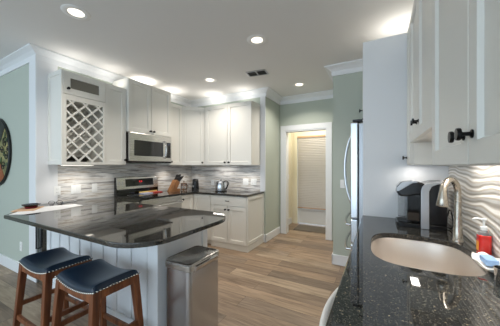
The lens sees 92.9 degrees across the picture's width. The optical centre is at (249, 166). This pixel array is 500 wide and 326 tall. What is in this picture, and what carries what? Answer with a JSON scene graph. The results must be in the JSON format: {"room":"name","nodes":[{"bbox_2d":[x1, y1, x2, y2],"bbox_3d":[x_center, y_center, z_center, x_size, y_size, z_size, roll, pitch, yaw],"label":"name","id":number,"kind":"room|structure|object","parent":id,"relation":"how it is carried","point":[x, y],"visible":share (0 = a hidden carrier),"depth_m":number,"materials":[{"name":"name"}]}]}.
{"room":"kitchen","nodes":[
{"label":"kitchen","id":0,"kind":"room"},
{"bbox_2d":[0,64,190,281],"bbox_3d":[-3.458,-0.013,4.872,3.670,2.740,2.743,0,0,29],"label":"wall","id":1,"kind":"structure","parent":0,"point":[14,86],"depth_m":3.07,"materials":[{"name":"green paint"}]},
{"bbox_2d":[0,119,11,184],"bbox_3d":[-3.565,-0.203,3.346,0.950,0.950,0.030,0,0,29],"label":"wall plaque","id":2,"kind":"object","parent":1,"relation":"attached to","point":[5,139],"visible":1,"depth_m":3.20,"materials":[{"name":"paint"}]},
{"bbox_2d":[0,43,35,76],"bbox_3d":[-4.093,-1.317,3.599,3.770,0.129,0.100,0,0,29],"label":"crown molding","id":3,"kind":"structure","parent":1,"relation":"attached to","point":[21,57],"depth_m":2.95,"materials":[{"name":"white paint"}]},
{"bbox_2d":[0,253,36,282],"bbox_3d":[-4.110,1.287,3.656,3.686,0.140,0.016,0,0,29],"label":"baseboard","id":4,"kind":"structure","parent":1,"relation":"attached to","point":[12,264],"depth_m":3.11,"materials":[{"name":"white paint"}]},
{"bbox_2d":[29,59,36,254],"bbox_3d":[-2.568,-0.018,2.816,0.178,2.470,0.019,0,0,29],"label":"trim","id":5,"kind":"structure","parent":1,"relation":"attached to","point":[32,64],"depth_m":2.80,"materials":[{"name":"white paint"}]},
{"bbox_2d":[30,43,191,106],"bbox_3d":[-1.857,-1.317,3.870,0.100,0.129,2.713,0,0,29],"label":"crown molding","id":6,"kind":"structure","parent":1,"relation":"attached to","point":[42,54],"depth_m":3.16,"materials":[{"name":"white paint"}]},
{"bbox_2d":[58,164,190,201],"bbox_3d":[-1.824,0.202,4.023,0.012,0.489,2.413,0,0,29],"label":"wall","id":7,"kind":"structure","parent":1,"relation":"attached to","point":[103,175],"depth_m":3.48,"materials":[{"name":"tile"}]},
{"bbox_2d":[37,60,57,203],"bbox_3d":[-2.445,-0.403,2.874,0.018,1.700,0.201,0,0,29],"label":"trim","id":8,"kind":"structure","parent":7,"relation":"attached to","point":[47,175],"depth_m":2.83,"materials":[{"name":"white paint"}]},
{"bbox_2d":[54,186,60,195],"bbox_3d":[-2.393,0.302,2.954,0.008,0.115,0.070,0,0,29],"label":"outlet","id":9,"kind":"object","parent":7,"relation":"attached to","point":[57,189],"visible":1,"depth_m":2.95,"materials":[{"name":"white plastic"}]},
{"bbox_2d":[71,185,80,193],"bbox_3d":[-2.294,0.300,3.136,0.008,0.115,0.116,0,0,29],"label":"light switch","id":10,"kind":"object","parent":7,"relation":"attached to","point":[75,189],"visible":1,"depth_m":3.13,"materials":[{"name":"white plastic"}]},
{"bbox_2d":[48,69,104,164],"bbox_3d":[-2.167,-0.571,3.001,0.385,1.095,0.497,0,0,29],"label":"wine rack cabinet","id":11,"kind":"object","parent":7,"relation":"attached to","point":[76,102],"visible":1,"depth_m":2.89,"materials":[{"name":"white paint"}]},
{"bbox_2d":[67,156,76,161],"bbox_3d":[-2.198,-0.095,2.931,0.249,0.074,0.074,0,0,29],"label":"wine bottle","id":12,"kind":"object","parent":11,"relation":"in","point":[71,159],"visible":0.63,"depth_m":2.89,"materials":[{"name":"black glass"}]},
{"bbox_2d":[61,165,92,165],"bbox_3d":[-2.183,-0.017,3.019,0.080,0.012,0.360,0,0,29],"label":"light","id":13,"kind":"object","parent":11,"relation":"attached to","point":[61,165],"visible":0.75,"depth_m":2.98,"materials":[{"name":"white plastic"}]},
{"bbox_2d":[76,156,88,161],"bbox_3d":[-2.136,-0.095,3.045,0.249,0.074,0.074,0,0,29],"label":"wine bottle","id":14,"kind":"object","parent":11,"relation":"in","point":[85,159],"visible":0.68,"depth_m":3.01,"materials":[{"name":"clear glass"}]},
{"bbox_2d":[92,183,96,191],"bbox_3d":[-2.181,0.297,3.343,0.008,0.115,0.070,0,0,29],"label":"light switch","id":15,"kind":"object","parent":7,"relation":"attached to","point":[94,186],"visible":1,"depth_m":3.34,"materials":[{"name":"white plastic"}]},
{"bbox_2d":[105,83,126,164],"bbox_3d":[-1.980,-0.571,3.355,0.374,1.095,0.300,0,0,29],"label":"upper cabinet","id":16,"kind":"object","parent":7,"relation":"attached to","point":[115,96],"visible":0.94,"depth_m":3.29,"materials":[{"name":"white paint"}]},
{"bbox_2d":[156,103,181,164],"bbox_3d":[-1.453,-0.571,4.325,0.374,1.095,0.305,0,0,29],"label":"upper cabinet","id":17,"kind":"object","parent":7,"relation":"attached to","point":[176,110],"visible":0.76,"depth_m":4.28,"materials":[{"name":"white paint"}]},
{"bbox_2d":[112,78,170,136],"bbox_3d":[-1.699,-0.891,3.829,0.414,0.773,0.795,0,0,29],"label":"upper cabinet","id":18,"kind":"object","parent":1,"relation":"attached to","point":[148,108],"visible":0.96,"depth_m":3.68,"materials":[{"name":"white paint"}]},
{"bbox_2d":[126,132,170,162],"bbox_3d":[-1.673,-0.277,3.813,0.449,0.442,0.785,0,0,29],"label":"microwave","id":19,"kind":"object","parent":18,"relation":"attached to","point":[140,147],"visible":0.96,"depth_m":3.65,"materials":[{"name":"silver metal"}]},
{"bbox_2d":[0,223,344,325],"bbox_3d":[-1.728,1.407,3.102,8.400,0.100,10.200,0,0,29],"label":"floor","id":20,"kind":"structure","parent":0,"point":[288,279],"depth_m":2.71,"materials":[{"name":"brown wood"}]},
{"bbox_2d":[35,227,46,251],"bbox_3d":[-2.271,0.919,2.961,0.230,0.876,0.567,0,0,29],"label":"beverage cooler","id":21,"kind":"object","parent":20,"relation":"on","point":[42,232],"visible":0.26,"depth_m":2.75,"materials":[{"name":"black plastic"}]},
{"bbox_2d":[12,247,92,325],"bbox_3d":[-1.591,1.043,1.952,0.520,0.628,0.391,0,0,29],"label":"bar stool","id":22,"kind":"object","parent":20,"relation":"on","point":[43,266],"visible":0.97,"depth_m":1.89,"materials":[{"name":"blue leather"}]},
{"bbox_2d":[51,259,143,325],"bbox_3d":[-1.072,1.043,1.681,0.520,0.628,0.391,0,0,29],"label":"bar stool","id":23,"kind":"object","parent":20,"relation":"on","point":[92,281],"visible":1,"depth_m":1.64,"materials":[{"name":"blue leather"}]},
{"bbox_2d":[47,229,206,325],"bbox_3d":[-1.350,0.918,2.504,1.796,0.878,0.610,0,0,29],"label":"base cabinet","id":24,"kind":"object","parent":20,"relation":"on","point":[149,261],"visible":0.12,"depth_m":1.97,"materials":[{"name":"white paint"}]},
{"bbox_2d":[4,196,225,247],"bbox_3d":[-1.341,0.463,2.433,2.370,0.032,1.323,0,0,29],"label":"countertop","id":25,"kind":"structure","parent":24,"relation":"on","point":[115,222],"depth_m":1.97,"materials":[{"name":"stone"}]},
{"bbox_2d":[9,204,82,214],"bbox_3d":[-2.163,0.446,2.511,0.400,0.003,0.615,0,0,29],"label":"paper sheet","id":26,"kind":"object","parent":25,"relation":"on","point":[58,207],"visible":0.9,"depth_m":2.45,"materials":[{"name":"white paper"}]},
{"bbox_2d":[11,206,43,211],"bbox_3d":[-2.300,0.441,2.469,0.180,0.006,0.260,0,0,-23],"label":"leaflet","id":27,"kind":"object","parent":26,"relation":"on","point":[38,207],"visible":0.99,"depth_m":2.42,"materials":[{"name":"beige paper"}]},
{"bbox_2d":[21,203,40,208],"bbox_3d":[-2.304,0.417,2.505,0.156,0.042,0.156,0,0,29],"label":"bowl","id":28,"kind":"object","parent":27,"relation":"on","point":[29,205],"visible":0.99,"depth_m":2.48,"materials":[{"name":"red ceramic"}]},
{"bbox_2d":[114,176,182,207],"bbox_3d":[-1.550,0.747,3.739,0.733,1.160,0.762,0,0,29],"label":"range","id":29,"kind":"object","parent":20,"relation":"on","point":[127,187],"visible":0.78,"depth_m":3.73,"materials":[{"name":"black metal"}]},
{"bbox_2d":[116,192,181,199],"bbox_3d":[-1.554,0.451,3.741,0.580,0.022,0.762,0,0,29],"label":"cooktop","id":30,"kind":"object","parent":29,"relation":"in","point":[160,195],"depth_m":3.61,"materials":[{"name":"black glass"}]},
{"bbox_2d":[139,190,162,193],"bbox_3d":[-1.644,0.423,3.955,0.128,0.032,0.380,0,0,27],"label":"booklet","id":31,"kind":"object","parent":29,"relation":"on","point":[151,191],"visible":0.94,"depth_m":3.92,"materials":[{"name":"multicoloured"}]},
{"bbox_2d":[165,245,218,325],"bbox_3d":[-0.430,1.024,1.867,0.290,0.667,0.370,0,0,29],"label":"trash can","id":32,"kind":"object","parent":20,"relation":"on","point":[191,273],"visible":1,"depth_m":1.75,"materials":[{"name":"silver metal"}]},
{"bbox_2d":[182,193,210,243],"bbox_3d":[-1.040,0.918,4.437,0.990,0.878,0.933,0,0,29],"label":"base cabinet","id":33,"kind":"object","parent":20,"relation":"on","point":[190,201],"visible":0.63,"depth_m":4.15,"materials":[{"name":"white paint"}]},
{"bbox_2d":[163,188,263,196],"bbox_3d":[-0.716,0.463,4.252,1.710,0.032,0.923,0,0,29],"label":"countertop","id":34,"kind":"structure","parent":33,"relation":"on","point":[239,193],"depth_m":4.08,"materials":[{"name":"stone"}]},
{"bbox_2d":[167,180,179,191],"bbox_3d":[-1.349,0.343,4.218,0.120,0.208,0.198,0,0,34],"label":"knife block","id":35,"kind":"object","parent":34,"relation":"on","point":[173,187],"visible":0.94,"depth_m":4.20,"materials":[{"name":"brown wood"}]},
{"bbox_2d":[181,181,187,190],"bbox_3d":[-1.202,0.356,4.410,0.163,0.182,0.108,0,0,29],"label":"pot","id":36,"kind":"object","parent":34,"relation":"on","point":[184,186],"visible":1,"depth_m":4.38,"materials":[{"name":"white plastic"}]},
{"bbox_2d":[192,179,198,188],"bbox_3d":[-1.077,0.346,4.718,0.146,0.202,0.146,0,0,29],"label":"coffee grinder","id":37,"kind":"object","parent":34,"relation":"on","point":[195,182],"visible":0.94,"depth_m":4.66,"materials":[{"name":"black plastic"}]},
{"bbox_2d":[215,180,228,191],"bbox_3d":[-0.510,0.342,4.264,0.214,0.211,0.268,0,0,-21],"label":"kettle","id":38,"kind":"object","parent":34,"relation":"on","point":[220,186],"visible":1,"depth_m":4.20,"materials":[{"name":"silver metal"}]},
{"bbox_2d":[210,193,263,252],"bbox_3d":[-0.217,0.918,4.150,0.724,0.878,0.654,0,0,29],"label":"base cabinet","id":39,"kind":"object","parent":20,"relation":"on","point":[242,230],"visible":0.94,"depth_m":3.90,"materials":[{"name":"white paint"}]},
{"bbox_2d":[293,225,325,233],"bbox_3d":[1.382,1.351,5.128,0.770,0.012,0.470,0,0,29],"label":"door mat","id":40,"kind":"object","parent":20,"relation":"on","point":[308,228],"visible":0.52,"depth_m":5.15,"materials":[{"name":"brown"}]},
{"bbox_2d":[319,288,337,325],"bbox_3d":[0.557,0.921,0.733,0.642,0.872,0.602,0,0,29],"label":"dishwasher","id":41,"kind":"object","parent":20,"relation":"on","point":[327,308],"visible":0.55,"depth_m":0.87,"materials":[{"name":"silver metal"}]},
{"bbox_2d":[344,119,362,249],"bbox_3d":[1.433,0.454,2.544,0.792,1.806,0.910,0,0,29],"label":"refrigerator","id":42,"kind":"object","parent":20,"relation":"on","point":[356,136],"visible":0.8,"depth_m":2.26,"materials":[{"name":"silver metal"}]},
{"bbox_2d":[363,33,450,224],"bbox_3d":[1.320,0.110,2.038,0.628,2.495,0.022,0,0,29],"label":"panel","id":43,"kind":"object","parent":20,"relation":"on","point":[384,59],"visible":0.39,"depth_m":2.09,"materials":[{"name":"white paint"}]},
{"bbox_3d":[0.152,0.918,-0.065,0.629,0.878,1.170,0,0,29],"label":"base cabinet","id":44,"kind":"object","parent":20,"relation":"on","visible":0},
{"bbox_2d":[326,215,499,325],"bbox_3d":[0.587,0.463,0.711,0.618,0.032,3.009,0,0,29],"label":"countertop","id":45,"kind":"structure","parent":44,"relation":"on","point":[372,290],"depth_m":0.85,"materials":[{"name":"stone"}]},
{"bbox_2d":[395,180,447,230],"bbox_3d":[1.304,0.276,1.836,0.304,0.342,0.308,0,0,29],"label":"coffee maker","id":46,"kind":"object","parent":45,"relation":"on","point":[417,208],"visible":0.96,"depth_m":1.73,"materials":[{"name":"black plastic"}]},
{"bbox_2d":[397,217,411,222],"bbox_3d":[1.207,0.414,1.854,0.090,0.006,0.170,0,0,29],"label":"drip tray","id":47,"kind":"object","parent":46,"relation":"on","point":[399,219],"depth_m":1.80,"materials":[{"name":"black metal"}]},
{"bbox_2d":[447,209,452,228],"bbox_3d":[1.445,0.376,1.736,0.037,0.132,0.191,0,0,29],"label":"power cord","id":48,"kind":"object","parent":46,"relation":"attached to","point":[449,209],"visible":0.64,"depth_m":1.67,"materials":[{"name":"black plastic"}]},
{"bbox_2d":[371,238,485,275],"bbox_3d":[0.916,0.580,1.283,0.492,0.202,0.632,0,0,29],"label":"sink","id":49,"kind":"object","parent":45,"relation":"in","point":[423,255],"visible":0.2,"depth_m":1.50,"materials":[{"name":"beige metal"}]},
{"bbox_2d":[436,177,463,242],"bbox_3d":[1.172,0.254,1.389,0.220,0.387,0.059,0,0,-25],"label":"faucet","id":50,"kind":"object","parent":45,"relation":"on","point":[442,199],"visible":1,"depth_m":1.40,"materials":[{"name":"silver metal"}]},
{"bbox_2d":[473,217,491,255],"bbox_3d":[1.158,0.350,1.180,0.064,0.187,0.056,0,0,29],"label":"soap dispenser","id":51,"kind":"object","parent":45,"relation":"on","point":[483,237],"visible":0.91,"depth_m":1.16,"materials":[{"name":"red plastic"}]},
{"bbox_2d":[471,252,499,272],"bbox_3d":[1.058,0.428,1.046,0.106,0.037,0.250,0,0,29],"label":"soap tray","id":52,"kind":"object","parent":45,"relation":"on","point":[475,256],"visible":0.55,"depth_m":1.06,"materials":[{"name":"white ceramic"}]},
{"bbox_2d":[479,254,499,266],"bbox_3d":[1.058,0.415,1.050,0.044,0.026,0.085,0,0,29],"label":"sponge","id":53,"kind":"object","parent":52,"relation":"on","point":[488,260],"visible":0.89,"depth_m":1.03,"materials":[{"name":"blue"}]},
{"bbox_2d":[493,265,499,282],"bbox_3d":[0.980,0.419,0.913,0.062,0.055,0.062,0,0,29],"label":"steel cup","id":54,"kind":"object","parent":45,"relation":"on","point":[496,268],"visible":1,"depth_m":0.92,"materials":[{"name":"silver metal"}]},
{"bbox_2d":[0,0,413,99],"bbox_3d":[-1.728,-1.433,3.102,8.400,0.100,10.200,0,0,29],"label":"ceiling","id":55,"kind":"structure","parent":0,"point":[171,46],"depth_m":2.53,"materials":[{"name":"white paint"}]},
{"bbox_2d":[60,4,90,19],"bbox_3d":[-1.560,-1.381,2.134,0.224,0.005,0.224,0,0,29],"label":"recessed light","id":56,"kind":"object","parent":55,"relation":"in","point":[76,12],"visible":1,"depth_m":2.12,"materials":[{"name":"white plastic"}]},
{"bbox_2d":[203,77,216,82],"bbox_3d":[-0.635,-1.381,3.794,0.224,0.005,0.224,0,0,29],"label":"recessed light","id":57,"kind":"object","parent":55,"relation":"in","point":[207,79],"visible":1,"depth_m":3.77,"materials":[{"name":"white"}]},
{"bbox_2d":[245,69,267,76],"bbox_3d":[0.109,-1.378,3.509,0.300,0.010,0.180,0,0,21],"label":"ceiling vent","id":58,"kind":"object","parent":55,"relation":"in","point":[263,71],"visible":1,"depth_m":3.51,"materials":[{"name":"grey metal"}]},
{"bbox_2d":[247,34,266,44],"bbox_3d":[0.080,-1.381,2.597,0.224,0.005,0.224,0,0,29],"label":"recessed light","id":59,"kind":"object","parent":55,"relation":"in","point":[257,39],"visible":1,"depth_m":2.58,"materials":[{"name":"white"}]},
{"bbox_2d":[293,82,305,86],"bbox_3d":[0.836,-1.381,4.008,0.224,0.005,0.224,0,0,29],"label":"recessed light","id":60,"kind":"object","parent":55,"relation":"in","point":[298,84],"visible":1,"depth_m":4.00,"materials":[{"name":"white"}]},
{"bbox_2d":[191,97,279,234],"bbox_3d":[-0.291,-0.013,5.023,1.750,2.740,0.832,0,0,29],"label":"wall","id":61,"kind":"structure","parent":0,"point":[272,193],"depth_m":4.57,"materials":[{"name":"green paint"}]},
{"bbox_2d":[182,106,203,164],"bbox_3d":[-1.122,-0.571,4.661,0.633,1.095,0.620,0,0,29],"label":"upper cabinet","id":62,"kind":"object","parent":61,"relation":"attached to","point":[192,117],"visible":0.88,"depth_m":4.44,"materials":[{"name":"white paint"}]},
{"bbox_2d":[191,87,267,106],"bbox_3d":[-0.464,-1.317,4.600,1.850,0.129,0.100,0,0,29],"label":"crown molding","id":63,"kind":"structure","parent":61,"relation":"attached to","point":[260,92],"depth_m":4.55,"materials":[{"name":"white paint"}]},
{"bbox_2d":[204,101,259,164],"bbox_3d":[-0.351,-0.571,4.382,1.030,1.095,0.374,0,0,29],"label":"upper cabinet","id":64,"kind":"object","parent":61,"relation":"attached to","point":[231,131],"visible":1,"depth_m":4.21,"materials":[{"name":"white paint"}]},
{"bbox_2d":[243,179,247,184],"bbox_3d":[-0.075,0.287,4.427,0.116,0.115,0.008,0,0,29],"label":"light switch","id":65,"kind":"object","parent":61,"relation":"attached to","point":[245,181],"visible":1,"depth_m":4.43,"materials":[{"name":"white plastic"}]},
{"bbox_2d":[251,179,256,184],"bbox_3d":[0.075,0.282,4.346,0.116,0.115,0.008,0,0,29],"label":"outlet","id":66,"kind":"object","parent":61,"relation":"attached to","point":[253,181],"visible":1,"depth_m":4.34,"materials":[{"name":"white plastic"}]},
{"bbox_2d":[260,96,265,191],"bbox_3d":[0.237,-0.403,4.267,0.100,1.700,0.016,0,0,29],"label":"trim","id":67,"kind":"structure","parent":61,"relation":"attached to","point":[262,99],"depth_m":4.25,"materials":[{"name":"white paint"}]},
{"bbox_2d":[265,226,279,241],"bbox_3d":[0.448,1.287,4.534,0.016,0.140,0.686,0,0,29],"label":"baseboard","id":68,"kind":"structure","parent":61,"relation":"attached to","point":[275,232],"depth_m":4.49,"materials":[{"name":"white paint"}]},
{"bbox_2d":[266,87,282,104],"bbox_3d":[0.470,-1.317,4.486,0.100,0.129,0.790,0,0,29],"label":"crown molding","id":69,"kind":"structure","parent":61,"relation":"attached to","point":[271,94],"depth_m":4.45,"materials":[{"name":"white paint"}]},
{"bbox_2d":[289,133,291,217],"bbox_3d":[0.747,-0.013,5.404,0.150,2.740,0.830,0,0,29],"label":"wall","id":70,"kind":"structure","parent":0,"point":[290,134],"depth_m":5.66,"materials":[{"name":"beige paint"}]},
{"bbox_2d":[292,133,297,222],"bbox_3d":[1.721,-0.013,5.416,1.850,2.740,0.120,0,0,29],"label":"wall","id":71,"kind":"structure","parent":0,"point":[292,133],"depth_m":5.72,"materials":[{"name":"beige paint"}]},
{"bbox_2d":[294,130,325,225],"bbox_3d":[1.573,0.272,5.448,1.140,2.170,0.075,0,0,29],"label":"door","id":72,"kind":"structure","parent":71,"relation":"in","point":[309,216],"depth_m":5.58,"materials":[{"name":"beige paint"}]},
{"bbox_2d":[297,135,325,209],"bbox_3d":[1.556,0.132,5.416,0.950,1.690,0.042,0,0,29],"label":"cellular shade","id":73,"kind":"object","parent":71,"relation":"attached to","point":[311,149],"visible":0.63,"depth_m":5.47,"materials":[{"name":"white fabric"}]},
{"bbox_2d":[280,98,332,239],"bbox_3d":[1.713,-0.013,4.333,2.430,2.740,0.130,0,0,29],"label":"wall","id":74,"kind":"structure","parent":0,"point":[318,111],"depth_m":4.58,"materials":[{"name":"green paint"}]},
{"bbox_2d":[281,122,331,239],"bbox_3d":[1.104,0.270,4.658,1.000,2.175,0.160,0,0,29],"label":"door frame","id":75,"kind":"structure","parent":74,"relation":"attached to","point":[285,130],"depth_m":4.68,"materials":[{"name":"white paint"}]},
{"bbox_2d":[333,71,362,256],"bbox_3d":[1.955,-0.013,3.502,1.210,2.740,1.100,0,0,29],"label":"wall","id":76,"kind":"structure","parent":0,"point":[347,88],"depth_m":3.25,"materials":[{"name":"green paint"}]},
{"bbox_2d":[280,90,332,104],"bbox_3d":[1.126,-1.317,4.521,1.220,0.129,0.100,0,0,29],"label":"crown molding","id":77,"kind":"structure","parent":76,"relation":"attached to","point":[328,94],"depth_m":4.54,"materials":[{"name":"white paint"}]},
{"bbox_2d":[324,67,332,81],"bbox_3d":[1.356,-1.317,3.770,0.100,0.129,1.200,0,0,29],"label":"crown molding","id":78,"kind":"structure","parent":76,"relation":"attached to","point":[326,69],"depth_m":3.44,"materials":[{"name":"white paint"}]},
{"bbox_2d":[332,254,347,265],"bbox_3d":[1.396,1.287,3.170,0.576,0.140,0.016,0,0,29],"label":"baseboard","id":79,"kind":"structure","parent":76,"relation":"attached to","point":[340,260],"depth_m":3.25,"materials":[{"name":"white paint"}]},
{"bbox_2d":[340,180,344,187],"bbox_3d":[1.273,0.237,3.241,0.070,0.115,0.008,0,0,29],"label":"light switch","id":80,"kind":"object","parent":76,"relation":"attached to","point":[342,183],"visible":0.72,"depth_m":3.24,"materials":[{"name":"white plastic"}]},
{"bbox_2d":[324,59,362,75],"bbox_3d":[1.559,-1.317,3.034,1.160,0.129,0.100,0,0,29],"label":"crown molding","id":81,"kind":"structure","parent":76,"relation":"attached to","point":[353,66],"depth_m":3.18,"materials":[{"name":"white paint"}]},
{"bbox_3d":[0.949,-0.013,0.542,0.150,2.740,5.060,0,0,29],"label":"wall","id":82,"kind":"structure","parent":0,"visible":0},
{"bbox_2d":[449,166,499,257],"bbox_3d":[0.770,0.121,0.384,0.014,0.649,3.410,0,0,29],"label":"backsplash","id":83,"kind":"structure","parent":82,"relation":"attached to","point":[480,185],"depth_m":1.32,"materials":[{"name":"tile"}]},
{"bbox_2d":[402,23,431,164],"bbox_3d":[1.387,-0.566,1.847,0.324,1.105,0.240,0,0,29],"label":"upper cabinet","id":84,"kind":"object","parent":83,"relation":"attached to","point":[417,153],"visible":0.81,"depth_m":1.80,"materials":[{"name":"white paint"}]},
{"bbox_2d":[410,0,431,142],"bbox_3d":[1.126,-0.648,1.368,0.324,0.940,0.840,0,0,29],"label":"upper cabinet","id":85,"kind":"object","parent":83,"relation":"attached to","point":[421,15],"visible":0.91,"depth_m":1.39,"materials":[{"name":"white paint"}]},
{"bbox_2d":[432,0,499,165],"bbox_3d":[0.698,-0.560,0.580,0.324,1.115,0.945,0,0,29],"label":"upper cabinet","id":86,"kind":"object","parent":83,"relation":"attached to","point":[465,33],"visible":1,"depth_m":0.64,"materials":[{"name":"white paint"}]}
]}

